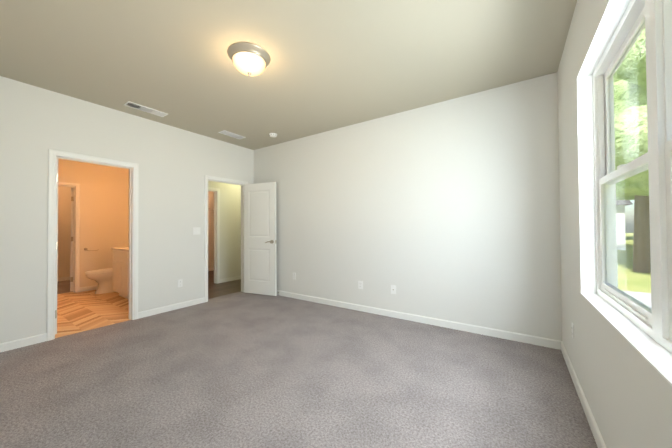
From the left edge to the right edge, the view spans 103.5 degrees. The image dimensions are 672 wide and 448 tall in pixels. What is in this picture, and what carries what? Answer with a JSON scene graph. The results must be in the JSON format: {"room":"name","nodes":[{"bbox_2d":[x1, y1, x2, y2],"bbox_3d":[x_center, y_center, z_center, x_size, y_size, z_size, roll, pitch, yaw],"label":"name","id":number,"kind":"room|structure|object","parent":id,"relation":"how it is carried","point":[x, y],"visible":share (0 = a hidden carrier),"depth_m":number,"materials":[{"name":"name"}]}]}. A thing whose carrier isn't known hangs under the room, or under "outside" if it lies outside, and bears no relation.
{"room":"empty bedroom","nodes":[
{"label":"empty bedroom","id":0,"kind":"room"},
{"bbox_2d":[57,186,70,277],"bbox_3d":[-6.603,-0.035,6.108,0.120,2.740,1.770,-1,-1,34],"label":"wall","id":1,"kind":"structure","parent":0,"point":[64,228],"depth_m":6.26,"materials":[{"name":"paint"}]},
{"bbox_2d":[57,276,69,281],"bbox_3d":[-6.540,1.292,6.052,0.012,0.085,1.770,-1,-1,34],"label":"baseboard","id":2,"kind":"structure","parent":1,"relation":"attached to","point":[61,278],"depth_m":6.24,"materials":[{"name":"white paint"}]},
{"bbox_2d":[57,280,72,293],"bbox_3d":[-6.186,1.380,5.216,1.930,0.120,2.880,-1,-1,34],"label":"floor","id":3,"kind":"structure","parent":0,"point":[63,286],"depth_m":5.52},
{"bbox_2d":[55,290,130,337],"bbox_3d":[-4.204,1.349,3.882,2.850,0.120,2.880,-1,-1,34],"label":"floor","id":4,"kind":"structure","parent":0,"point":[77,312],"depth_m":3.90,"materials":[{"name":"brown wood"}]},
{"bbox_2d":[85,268,114,293],"bbox_3d":[-4.374,0.910,5.171,0.472,0.795,0.773,-1,-1,34],"label":"toilet","id":5,"kind":"object","parent":4,"relation":"on","point":[102,278],"visible":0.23,"depth_m":4.98,"materials":[{"name":"ceramic"}]},
{"bbox_2d":[111,247,128,298],"bbox_3d":[-3.357,0.794,4.634,1.220,1.001,0.573,-1,-1,34],"label":"bathroom vanity","id":6,"kind":"object","parent":4,"relation":"on","point":[120,279],"visible":0.17,"depth_m":4.51,"materials":[{"name":"wood"}]},
{"bbox_2d":[58,158,128,287],"bbox_3d":[-5.069,-0.059,5.075,0.120,2.740,1.770,-1,-1,34],"label":"wall","id":7,"kind":"structure","parent":0,"point":[104,209],"depth_m":5.37,"materials":[{"name":"paint"}]},
{"bbox_2d":[70,187,73,290],"bbox_3d":[-5.305,0.298,5.442,0.695,2.015,0.331,-1,-1,34],"label":"bathroom door","id":8,"kind":"structure","parent":7,"relation":"in","point":[71,256],"depth_m":5.13,"materials":[{"name":"white paint"}]},
{"bbox_2d":[79,285,97,291],"bbox_3d":[-4.729,1.271,5.431,0.012,0.085,0.778,-1,-1,34],"label":"baseboard","id":9,"kind":"structure","parent":7,"relation":"attached to","point":[88,288],"depth_m":5.21,"materials":[{"name":"white paint"}]},
{"bbox_2d":[0,76,253,342],"bbox_3d":[-2.711,-0.094,3.654,0.120,2.740,3.765,-1,-1,34],"label":"wall","id":10,"kind":"structure","parent":0,"point":[176,165],"depth_m":3.31,"materials":[{"name":"paint"}]},
{"bbox_2d":[0,333,46,351],"bbox_3d":[-3.409,1.221,2.467,0.012,0.085,0.978,-1,-1,34],"label":"baseboard","id":11,"kind":"structure","parent":10,"relation":"attached to","point":[23,342],"depth_m":2.73,"materials":[{"name":"white paint"}]},
{"bbox_2d":[55,158,57,333],"bbox_3d":[-3.499,0.256,3.227,0.721,2.015,0.154,-1,-1,34],"label":"bathroom door","id":12,"kind":"structure","parent":10,"relation":"in","point":[56,245],"depth_m":3.04,"materials":[{"name":"white paint"}]},
{"bbox_2d":[47,149,138,340],"bbox_3d":[-2.963,0.226,3.271,0.155,2.092,0.838,-1,-1,34],"label":"door frame","id":13,"kind":"structure","parent":10,"relation":"attached to","point":[53,155],"depth_m":3.53,"materials":[{"name":"white paint"}]},
{"bbox_2d":[138,297,204,318],"bbox_3d":[-2.409,1.236,3.953,0.012,0.085,0.929,-1,-1,34],"label":"baseboard","id":14,"kind":"structure","parent":10,"relation":"attached to","point":[163,309],"depth_m":3.89,"materials":[{"name":"white paint"}]},
{"bbox_2d":[178,279,182,286],"bbox_3d":[-2.367,0.899,4.026,0.008,0.115,0.070,-1,-1,34],"label":"outlet","id":15,"kind":"object","parent":10,"relation":"attached to","point":[180,282],"visible":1,"depth_m":4.03,"materials":[{"name":"white plastic"}]},
{"bbox_2d":[193,227,199,234],"bbox_3d":[-2.227,0.111,4.246,0.016,0.115,0.116,-1,-1,34],"label":"double light switch","id":16,"kind":"object","parent":10,"relation":"attached to","point":[196,230],"visible":1,"depth_m":4.24,"materials":[{"name":"white plastic"}]},
{"bbox_2d":[204,175,247,301],"bbox_3d":[-1.974,0.241,4.740,0.155,2.092,0.847,-1,-1,34],"label":"door frame","id":17,"kind":"structure","parent":10,"relation":"attached to","point":[216,191],"depth_m":5.03,"materials":[{"name":"white paint"}]},
{"bbox_2d":[244,182,276,295],"bbox_3d":[-1.382,0.265,4.855,0.723,2.015,0.211,-1,-1,34],"label":"hall door","id":18,"kind":"structure","parent":10,"relation":"in","point":[260,276],"depth_m":4.81,"materials":[{"name":"white paint"}]},
{"bbox_2d":[128,181,128,246],"bbox_3d":[-4.251,-0.056,5.663,4.680,2.740,0.120,-1,-1,34],"label":"wall","id":19,"kind":"structure","parent":0,"point":[128,213],"depth_m":5.77,"materials":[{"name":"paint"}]},
{"bbox_2d":[208,191,213,267],"bbox_3d":[-3.972,-0.037,7.152,0.120,2.740,2.660,-1,-1,34],"label":"wall","id":20,"kind":"structure","parent":0,"point":[210,232],"depth_m":7.61,"materials":[{"name":"paint"}]},
{"bbox_2d":[208,270,240,298],"bbox_3d":[-3.457,1.386,6.827,4.660,0.120,2.840,-1,-1,34],"label":"floor","id":21,"kind":"structure","parent":0,"point":[221,289],"depth_m":5.42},
{"bbox_2d":[208,181,240,278],"bbox_3d":[-2.479,-0.060,6.147,0.120,2.740,2.660,-1,-1,34],"label":"wall","id":22,"kind":"structure","parent":0,"point":[230,230],"depth_m":6.09,"materials":[{"name":"paint"}]},
{"bbox_2d":[220,275,240,282],"bbox_3d":[-2.122,1.271,6.527,0.012,0.085,1.608,-1,-1,34],"label":"baseboard","id":23,"kind":"structure","parent":22,"relation":"attached to","point":[236,277],"depth_m":6.08,"materials":[{"name":"white paint"}]},
{"bbox_2d":[208,291,242,300],"bbox_3d":[-1.917,1.348,4.835,0.120,0.120,1.135,-1,-1,34],"label":"threshold","id":24,"kind":"object","parent":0,"point":[224,296],"visible":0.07,"depth_m":4.71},
{"bbox_2d":[0,0,576,149],"bbox_3d":[-2.247,-1.518,4.305,9.560,0.120,5.720,-1,-1,34],"label":"ceiling","id":25,"kind":"structure","parent":0,"point":[334,64],"depth_m":2.35,"materials":[{"name":"paint"}]},
{"bbox_2d":[124,101,167,116],"bbox_3d":[-2.426,-1.462,3.401,0.160,0.015,0.440,-1,-1,34],"label":"ceiling vent","id":26,"kind":"object","parent":25,"relation":"in","point":[145,109],"visible":0.9,"depth_m":3.37,"materials":[{"name":"white plastic"}]},
{"bbox_2d":[218,130,245,138],"bbox_3d":[-1.696,-1.456,4.343,0.170,0.010,0.400,-1,-1,34],"label":"ceiling vent","id":27,"kind":"object","parent":25,"relation":"in","point":[230,134],"visible":1,"depth_m":4.31,"materials":[{"name":"white plastic"}]},
{"bbox_2d":[227,42,270,76],"bbox_3d":[-0.770,-1.403,2.358,0.368,0.184,0.368,-1,-1,34],"label":"flush-mount ceiling light","id":28,"kind":"object","parent":25,"relation":"attached to","point":[249,59],"visible":1,"depth_m":2.26,"materials":[{"name":"white glass"}]},
{"bbox_2d":[269,133,276,136],"bbox_3d":[-1.026,-1.445,4.326,0.132,0.040,0.132,-1,-1,34],"label":"smoke detector","id":29,"kind":"object","parent":25,"relation":"attached to","point":[272,134],"visible":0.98,"depth_m":4.28,"materials":[{"name":"white plastic"}]},
{"bbox_2d":[0,292,597,447],"bbox_3d":[-0.686,1.304,2.277,4.780,0.120,4.005,-1,-1,34],"label":"floor","id":30,"kind":"structure","parent":0,"point":[245,370],"depth_m":2.03,"materials":[{"name":"grey carpet"}]},
{"bbox_2d":[254,72,561,340],"bbox_3d":[0.348,-0.109,3.937,4.880,2.740,0.120,-1,-1,34],"label":"wall","id":31,"kind":"structure","parent":0,"point":[448,210],"depth_m":3.26,"materials":[{"name":"paint"}]},
{"bbox_2d":[358,281,362,288],"bbox_3d":[0.354,0.885,3.846,0.070,0.115,0.008,-1,-1,34],"label":"outlet","id":32,"kind":"object","parent":31,"relation":"attached to","point":[360,284],"visible":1,"depth_m":3.84,"materials":[{"name":"white plastic"}]},
{"bbox_2d":[391,285,395,293],"bbox_3d":[0.769,0.883,3.562,0.070,0.115,0.016,-1,-1,34],"label":"outlet","id":33,"kind":"object","parent":31,"relation":"attached to","point":[393,289],"visible":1,"depth_m":3.56,"materials":[{"name":"white plastic"}]},
{"bbox_2d":[277,290,559,349],"bbox_3d":[0.303,1.218,3.874,4.600,0.085,0.012,-1,-1,34],"label":"baseboard","id":34,"kind":"structure","parent":31,"relation":"attached to","point":[497,333],"depth_m":3.23,"materials":[{"name":"white paint"}]},
{"bbox_2d":[557,0,671,447],"bbox_3d":[1.188,-0.156,0.958,0.160,2.740,3.885,-1,-1,34],"label":"wall","id":35,"kind":"structure","parent":0,"point":[626,386],"depth_m":1.71,"materials":[{"name":"paint"}]},
{"bbox_2d":[572,323,573,339],"bbox_3d":[1.861,0.840,2.085,0.008,0.115,0.070,-1,-1,34],"label":"outlet","id":36,"kind":"object","parent":35,"relation":"attached to","point":[573,331],"visible":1,"depth_m":2.06,"materials":[{"name":"white plastic"}]},
{"bbox_2d":[560,341,606,447],"bbox_3d":[1.163,1.173,1.043,0.012,0.085,3.720,-1,-1,34],"label":"baseboard","id":37,"kind":"structure","parent":35,"relation":"attached to","point":[598,438],"depth_m":1.72,"materials":[{"name":"white paint"}]},
{"bbox_2d":[580,292,671,385],"bbox_3d":[1.202,0.466,1.037,0.086,0.012,1.830,-1,-1,34],"label":"window sill","id":38,"kind":"structure","parent":35,"relation":"attached to","point":[655,355],"depth_m":1.06,"materials":[{"name":"white paint"}]},
{"bbox_2d":[593,0,671,353],"bbox_3d":[1.267,-0.281,1.001,0.094,1.479,1.830,-1,-1,34],"label":"double-hung window","id":39,"kind":"structure","parent":35,"relation":"in","point":[653,18],"depth_m":1.19,"materials":[{"name":"white plastic"}]},
{"label":"outside","id":40,"kind":"structure","parent":0,"visible":0},
{"bbox_2d":[617,233,650,292],"bbox_3d":[31.228,1.741,9.154,110.000,0.300,130.000,-1,-1,34],"label":"lawn","id":41,"kind":"structure","parent":40,"point":[621,256],"depth_m":9.04,"materials":[{"name":"green plant"}]},
{"bbox_2d":[616,200,632,249],"bbox_3d":[18.798,-0.862,24.779,9.600,5.500,10.800,-1,-1,34],"label":"neighbor house","id":42,"kind":"structure","parent":41,"relation":"on","point":[620,228],"depth_m":18.21,"materials":[{"name":"grey"}]},
{"bbox_2d":[613,28,650,272],"bbox_3d":[10.348,-3.753,9.697,6.688,10.971,7.812,-1,-1,34],"label":"tree","id":43,"kind":"object","parent":41,"relation":"on","point":[620,133],"depth_m":8.40,"materials":[{"name":"green plant"}]},
{"bbox_2d":[623,291,651,307],"bbox_3d":[4.328,1.617,3.272,2.380,0.120,7.800,-1,-1,34],"label":"patio slab","id":44,"kind":"object","parent":41,"relation":"on","point":[648,297],"depth_m":5.76,"materials":[{"name":"concrete"}]}
]}

